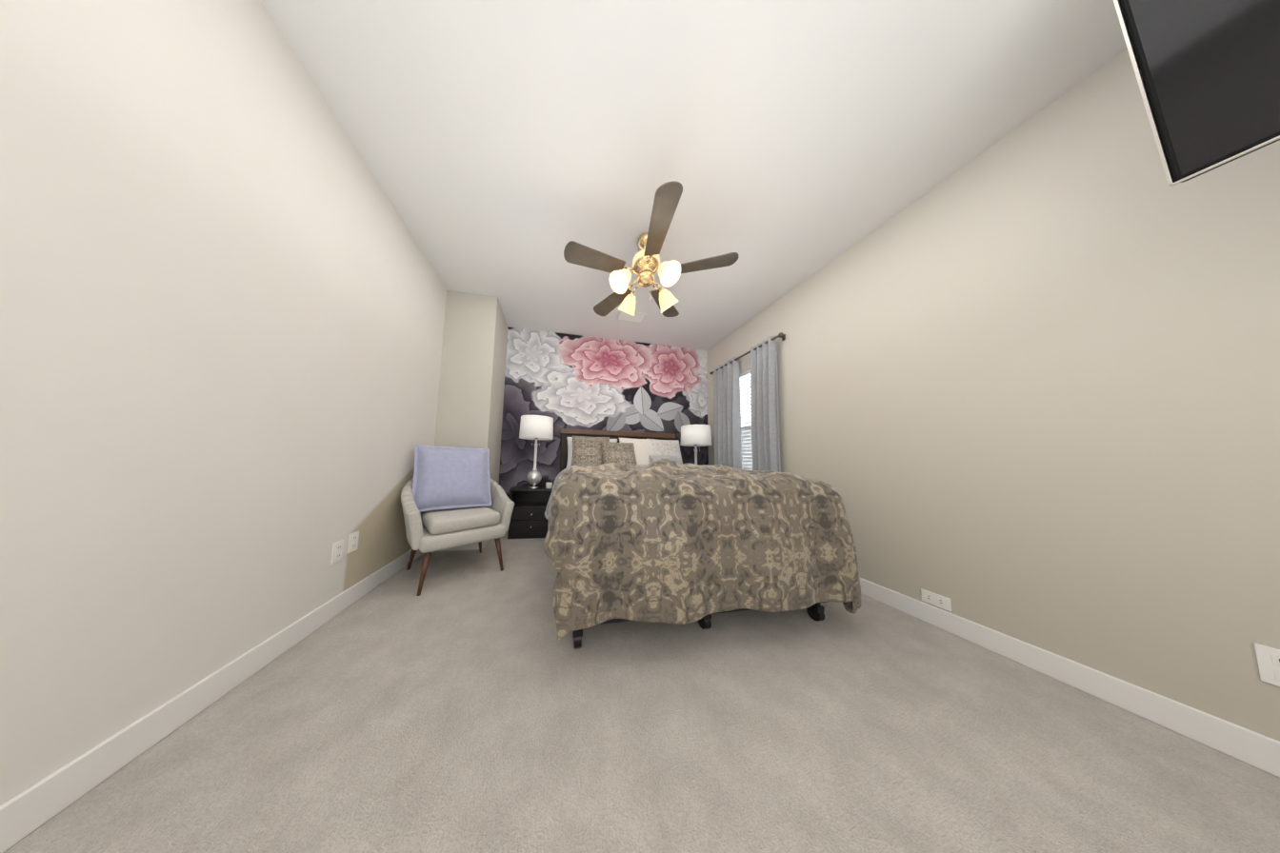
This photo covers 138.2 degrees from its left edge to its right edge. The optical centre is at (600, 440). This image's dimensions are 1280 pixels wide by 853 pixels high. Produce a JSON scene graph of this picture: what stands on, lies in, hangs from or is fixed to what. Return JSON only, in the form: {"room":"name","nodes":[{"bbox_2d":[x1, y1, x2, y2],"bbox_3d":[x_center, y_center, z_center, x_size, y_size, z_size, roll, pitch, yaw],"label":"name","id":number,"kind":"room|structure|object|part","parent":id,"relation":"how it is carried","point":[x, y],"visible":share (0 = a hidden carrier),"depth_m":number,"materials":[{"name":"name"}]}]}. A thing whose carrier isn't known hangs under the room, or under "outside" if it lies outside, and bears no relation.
{"room":"bedroom","nodes":[
{"label":"bedroom","id":0,"kind":"room"},
{"bbox_2d":[0,0,446,805],"bbox_3d":[-1.505,-0.369,1.179,0.100,2.740,4.200,2,-5,-10],"label":"wall","id":1,"kind":"structure","parent":0,"point":[223,295],"depth_m":0.80,"materials":[{"name":"beige paint"}]},
{"bbox_2d":[0,549,422,852],"bbox_3d":[-1.429,0.920,0.784,0.015,0.110,3.337,2,-5,-10],"label":"baseboard","id":2,"kind":"structure","parent":1,"relation":"attached to","point":[29,810],"depth_m":0.77,"materials":[{"name":"white wood"}]},
{"bbox_2d":[330,540,344,564],"bbox_3d":[-1.536,0.654,1.425,0.008,0.116,0.072,2,-5,-10],"label":"electrical outlet","id":3,"kind":"object","parent":1,"relation":"attached to","point":[337,551],"visible":1,"depth_m":1.42,"materials":[{"name":"white plastic"}]},
{"bbox_2d":[347,531,359,553],"bbox_3d":[-1.556,0.643,1.534,0.008,0.116,0.072,2,-5,-10],"label":"electrical outlet","id":4,"kind":"object","parent":1,"relation":"attached to","point":[353,537],"visible":1,"depth_m":1.53,"materials":[{"name":"white plastic"}]},
{"bbox_2d":[436,542,478,551],"bbox_3d":[-1.469,1.059,2.463,0.480,0.110,0.019,2,-5,-10],"label":"baseboard","id":5,"kind":"structure","parent":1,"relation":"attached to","point":[470,547],"depth_m":2.47,"materials":[{"name":"white"}]},
{"bbox_2d":[434,290,507,483],"bbox_3d":[-1.506,-0.227,2.885,0.513,2.740,0.633,2,-5,-10],"label":"wall bump-out","id":6,"kind":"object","parent":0,"point":[470,396],"visible":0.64,"depth_m":2.63,"materials":[{"name":"paint"}]},
{"bbox_2d":[498,326,708,499],"bbox_3d":[-0.083,-0.137,3.512,3.741,2.740,0.100,2,-5,-10],"label":"wall","id":7,"kind":"structure","parent":0,"point":[570,381],"depth_m":3.50,"materials":[{"name":"multicoloured paper"}]},
{"bbox_2d":[476,540,489,549],"bbox_3d":[-1.276,1.092,2.795,0.015,0.110,0.608,2,-5,-10],"label":"baseboard","id":8,"kind":"structure","parent":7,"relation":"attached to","point":[484,543],"depth_m":2.52,"materials":[{"name":"white wood"}]},
{"bbox_2d":[2,531,1279,852],"bbox_3d":[0.248,1.120,1.384,3.741,0.100,4.200,2,-5,-10],"label":"floor","id":9,"kind":"structure","parent":0,"point":[466,701],"depth_m":0.80,"materials":[{"name":"carpet"}]},
{"bbox_2d":[400,444,514,596],"bbox_3d":[-1.258,0.573,2.136,0.789,1.040,0.746,6,-7,-44],"label":"chair","id":10,"kind":"object","parent":9,"relation":"on","point":[452,497],"visible":1,"depth_m":2.01,"materials":[{"name":"beige fabric"}]},
{"bbox_2d":[408,444,492,513],"bbox_3d":[-1.292,0.320,2.156,0.603,0.582,0.175,5,-28,-38],"label":"pillow","id":11,"kind":"object","parent":10,"relation":"on","point":[446,479],"depth_m":2.08,"materials":[{"name":"purple fabric"}]},
{"bbox_2d":[418,503,500,535],"bbox_3d":[-1.188,0.651,2.056,0.500,0.110,0.520,6,-7,-44],"label":"cushion","id":12,"kind":"object","parent":10,"relation":"on","point":[465,520],"depth_m":1.90,"materials":[{"name":"fabric"}]},
{"bbox_2d":[507,485,552,539],"bbox_3d":[-0.843,0.887,3.033,0.540,0.580,0.369,2,-5,-10],"label":"nightstand","id":13,"kind":"object","parent":9,"relation":"on","point":[529,520],"visible":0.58,"depth_m":2.89,"materials":[{"name":"black paint"}]},
{"bbox_3d":[-0.846,1.033,3.015,0.464,0.138,0.300,2,-5,-10],"label":"drawer","id":14,"kind":"part","parent":13,"relation":"part of","materials":[{"name":"black paint"}]},
{"bbox_3d":[-0.843,0.890,3.027,0.464,0.138,0.300,2,-5,-10],"label":"drawer","id":15,"kind":"part","parent":13,"relation":"part of","materials":[{"name":"black paint"}]},
{"bbox_2d":[519,415,553,488],"bbox_3d":[-0.818,0.138,3.065,0.413,0.916,0.413,2,-5,-10],"label":"lamp","id":16,"kind":"object","parent":13,"relation":"on","point":[535,428],"visible":1,"depth_m":2.95,"materials":[{"name":"white fabric"}]},
{"bbox_3d":[-0.819,0.186,3.061,0.052,0.400,0.052,2,-5,-10],"label":"stem","id":17,"kind":"part","parent":16,"relation":"part of","materials":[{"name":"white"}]},
{"bbox_3d":[-0.810,-0.148,3.089,0.413,0.270,0.413,2,-5,-10],"label":"lamp shade","id":18,"kind":"part","parent":16,"relation":"part of","materials":[{"name":"white fabric"}]},
{"bbox_2d":[545,482,552,488],"bbox_3d":[-0.639,0.565,3.019,0.074,0.066,0.074,2,-5,-10],"label":"candle","id":19,"kind":"object","parent":13,"relation":"on","point":[549,485],"visible":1,"depth_m":2.99,"materials":[{"name":"white wax"}]},
{"bbox_2d":[542,428,861,648],"bbox_3d":[0.467,0.472,2.339,1.901,1.359,2.265,2,-5,-10],"label":"bed","id":20,"kind":"object","parent":9,"relation":"on","point":[647,527],"visible":1,"depth_m":1.26,"materials":[{"name":"fabric"},{"name":"wood"}]},
{"bbox_2d":[618,437,658,474],"bbox_3d":[0.487,0.201,3.172,0.520,0.520,0.167,3,-25,-12],"label":"pillow","id":21,"kind":"object","parent":20,"relation":"on","point":[643,448],"depth_m":3.15,"materials":[{"name":"white fabric"}]},
{"bbox_3d":[1.325,0.978,3.423,0.460,0.580,0.369,2,-5,-10],"label":"nightstand","id":22,"kind":"object","parent":9,"relation":"on","visible":0},
{"bbox_2d":[680,423,711,464],"bbox_3d":[1.350,0.228,3.456,0.413,0.916,0.413,2,-5,-10],"label":"lamp","id":23,"kind":"object","parent":22,"relation":"on","point":[695,435],"visible":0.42,"depth_m":3.32,"materials":[{"name":"white fabric"}]},
{"bbox_3d":[1.349,0.276,3.452,0.052,0.400,0.052,2,-5,-10],"label":"stem","id":24,"kind":"part","parent":23,"relation":"part of","materials":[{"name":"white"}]},
{"bbox_3d":[1.358,-0.058,3.479,0.413,0.270,0.413,2,-5,-10],"label":"lamp shade","id":25,"kind":"part","parent":23,"relation":"part of","materials":[{"name":"white fabric"}]},
{"bbox_2d":[646,438,684,474],"bbox_3d":[0.875,0.218,3.272,0.520,0.520,0.176,3,-23,-16],"label":"pillow","id":26,"kind":"object","parent":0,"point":[655,447],"depth_m":3.23,"materials":[{"name":"white fabric"}]},
{"bbox_2d":[260,0,1127,350],"bbox_3d":[0.323,-1.709,1.620,3.741,0.100,4.200,2,-5,-10],"label":"ceiling","id":27,"kind":"structure","parent":0,"point":[509,150],"depth_m":1.28,"materials":[{"name":"paint"}]},
{"bbox_2d":[616,310,646,322],"bbox_3d":[0.381,-1.530,3.034,0.340,0.018,0.190,2,-5,-10],"label":"ceiling vent","id":28,"kind":"object","parent":27,"relation":"in","point":[637,317],"visible":0.9,"depth_m":3.02,"materials":[{"name":"white plastic"}]},
{"bbox_2d":[563,180,738,317],"bbox_3d":[0.343,-1.363,1.926,1.254,0.535,1.254,2,-5,-10],"label":"ceiling fan","id":29,"kind":"object","parent":27,"relation":"hanging from","point":[647,265],"visible":1,"depth_m":1.82,"materials":[{"name":"brown wood"}]},
{"bbox_3d":[0.151,-1.204,1.814,0.168,0.176,0.159,2,-5,-10],"label":"lamp shade","id":30,"kind":"part","parent":29,"relation":"part of","materials":[{"name":"white glass"}]},
{"bbox_3d":[0.172,-1.222,1.835,0.046,0.048,0.048,2,-5,-10],"label":"bulb","id":31,"kind":"part","parent":29,"relation":"part of","materials":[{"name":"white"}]},
{"bbox_3d":[0.230,-1.174,2.151,0.159,0.176,0.168,2,-5,-10],"label":"lamp shade","id":32,"kind":"part","parent":29,"relation":"part of","materials":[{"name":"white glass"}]},
{"bbox_3d":[0.394,-1.177,1.917,0.014,0.166,0.014,2,-5,-10],"label":"chain","id":33,"kind":"part","parent":29,"relation":"part of","materials":[{"name":"gold metal"}]},
{"bbox_3d":[0.470,-1.220,1.756,0.046,0.048,0.048,2,-5,-10],"label":"bulb","id":34,"kind":"part","parent":29,"relation":"part of","materials":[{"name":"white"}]},
{"bbox_3d":[0.568,-1.172,2.071,0.168,0.176,0.159,2,-5,-10],"label":"lamp shade","id":35,"kind":"part","parent":29,"relation":"part of","materials":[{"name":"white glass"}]},
{"bbox_3d":[0.489,-1.202,1.734,0.159,0.176,0.168,2,-5,-10],"label":"lamp shade","id":36,"kind":"part","parent":29,"relation":"part of","materials":[{"name":"white glass"}]},
{"bbox_2d":[707,48,1279,741],"bbox_3d":[2.076,-0.220,1.824,0.100,2.740,4.200,2,-5,-10],"label":"wall","id":37,"kind":"structure","parent":0,"point":[1030,382],"depth_m":1.11,"materials":[{"name":"paint"}]},
{"bbox_2d":[740,375,751,429],"bbox_3d":[1.864,-0.176,3.016,0.060,1.400,0.780,2,-5,-10],"label":"window","id":38,"kind":"structure","parent":37,"relation":"in","point":[745,408],"depth_m":3.13,"materials":[{"name":"white"}]},
{"bbox_2d":[739,369,752,470],"bbox_3d":[1.838,-0.178,3.011,0.050,1.388,0.770,2,-5,-10],"label":"window blinds","id":39,"kind":"object","parent":38,"relation":"attached to","point":[747,452],"visible":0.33,"depth_m":3.06,"materials":[{"name":"white plastic"}]},
{"bbox_2d":[709,332,785,472],"bbox_3d":[1.738,0.073,2.973,0.133,2.300,1.184,2,-5,-10],"label":"curtains","id":40,"kind":"object","parent":37,"relation":"attached to","point":[764,422],"visible":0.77,"depth_m":2.79,"materials":[{"name":"grey fabric"}]},
{"bbox_3d":[1.781,-1.037,3.068,0.107,0.060,1.184,2,-5,-10],"label":"rod","id":41,"kind":"part","parent":40,"relation":"part of","materials":[{"name":"brown metal"}]},
{"bbox_2d":[920,588,951,611],"bbox_3d":[2.033,0.970,1.478,0.008,0.072,0.116,2,-5,-10],"label":"electrical outlet","id":42,"kind":"object","parent":37,"relation":"attached to","point":[936,600],"visible":1,"depth_m":1.47,"materials":[{"name":"white plastic"}]},
{"bbox_2d":[860,578,1279,778],"bbox_3d":[1.984,1.088,1.705,0.015,0.110,4.000,2,-5,-10],"label":"baseboard","id":43,"kind":"structure","parent":37,"relation":"attached to","point":[1260,751],"depth_m":1.00,"materials":[{"name":"white wood"}]},
{"bbox_2d":[1113,0,1279,186],"bbox_3d":[2.041,-1.185,0.206,0.621,0.718,1.239,2,-5,-10],"label":"tv","id":44,"kind":"object","parent":37,"relation":"attached to","point":[1207,74],"visible":1,"depth_m":0.70,"materials":[{"name":"black"}]},
{"bbox_2d":[1253,643,1279,686],"bbox_3d":[2.171,0.729,0.768,0.008,0.116,0.072,2,-5,-10],"label":"electrical outlet","id":45,"kind":"object","parent":37,"relation":"attached to","point":[1268,658],"visible":1,"depth_m":0.79,"materials":[{"name":"white plastic"}]}
]}

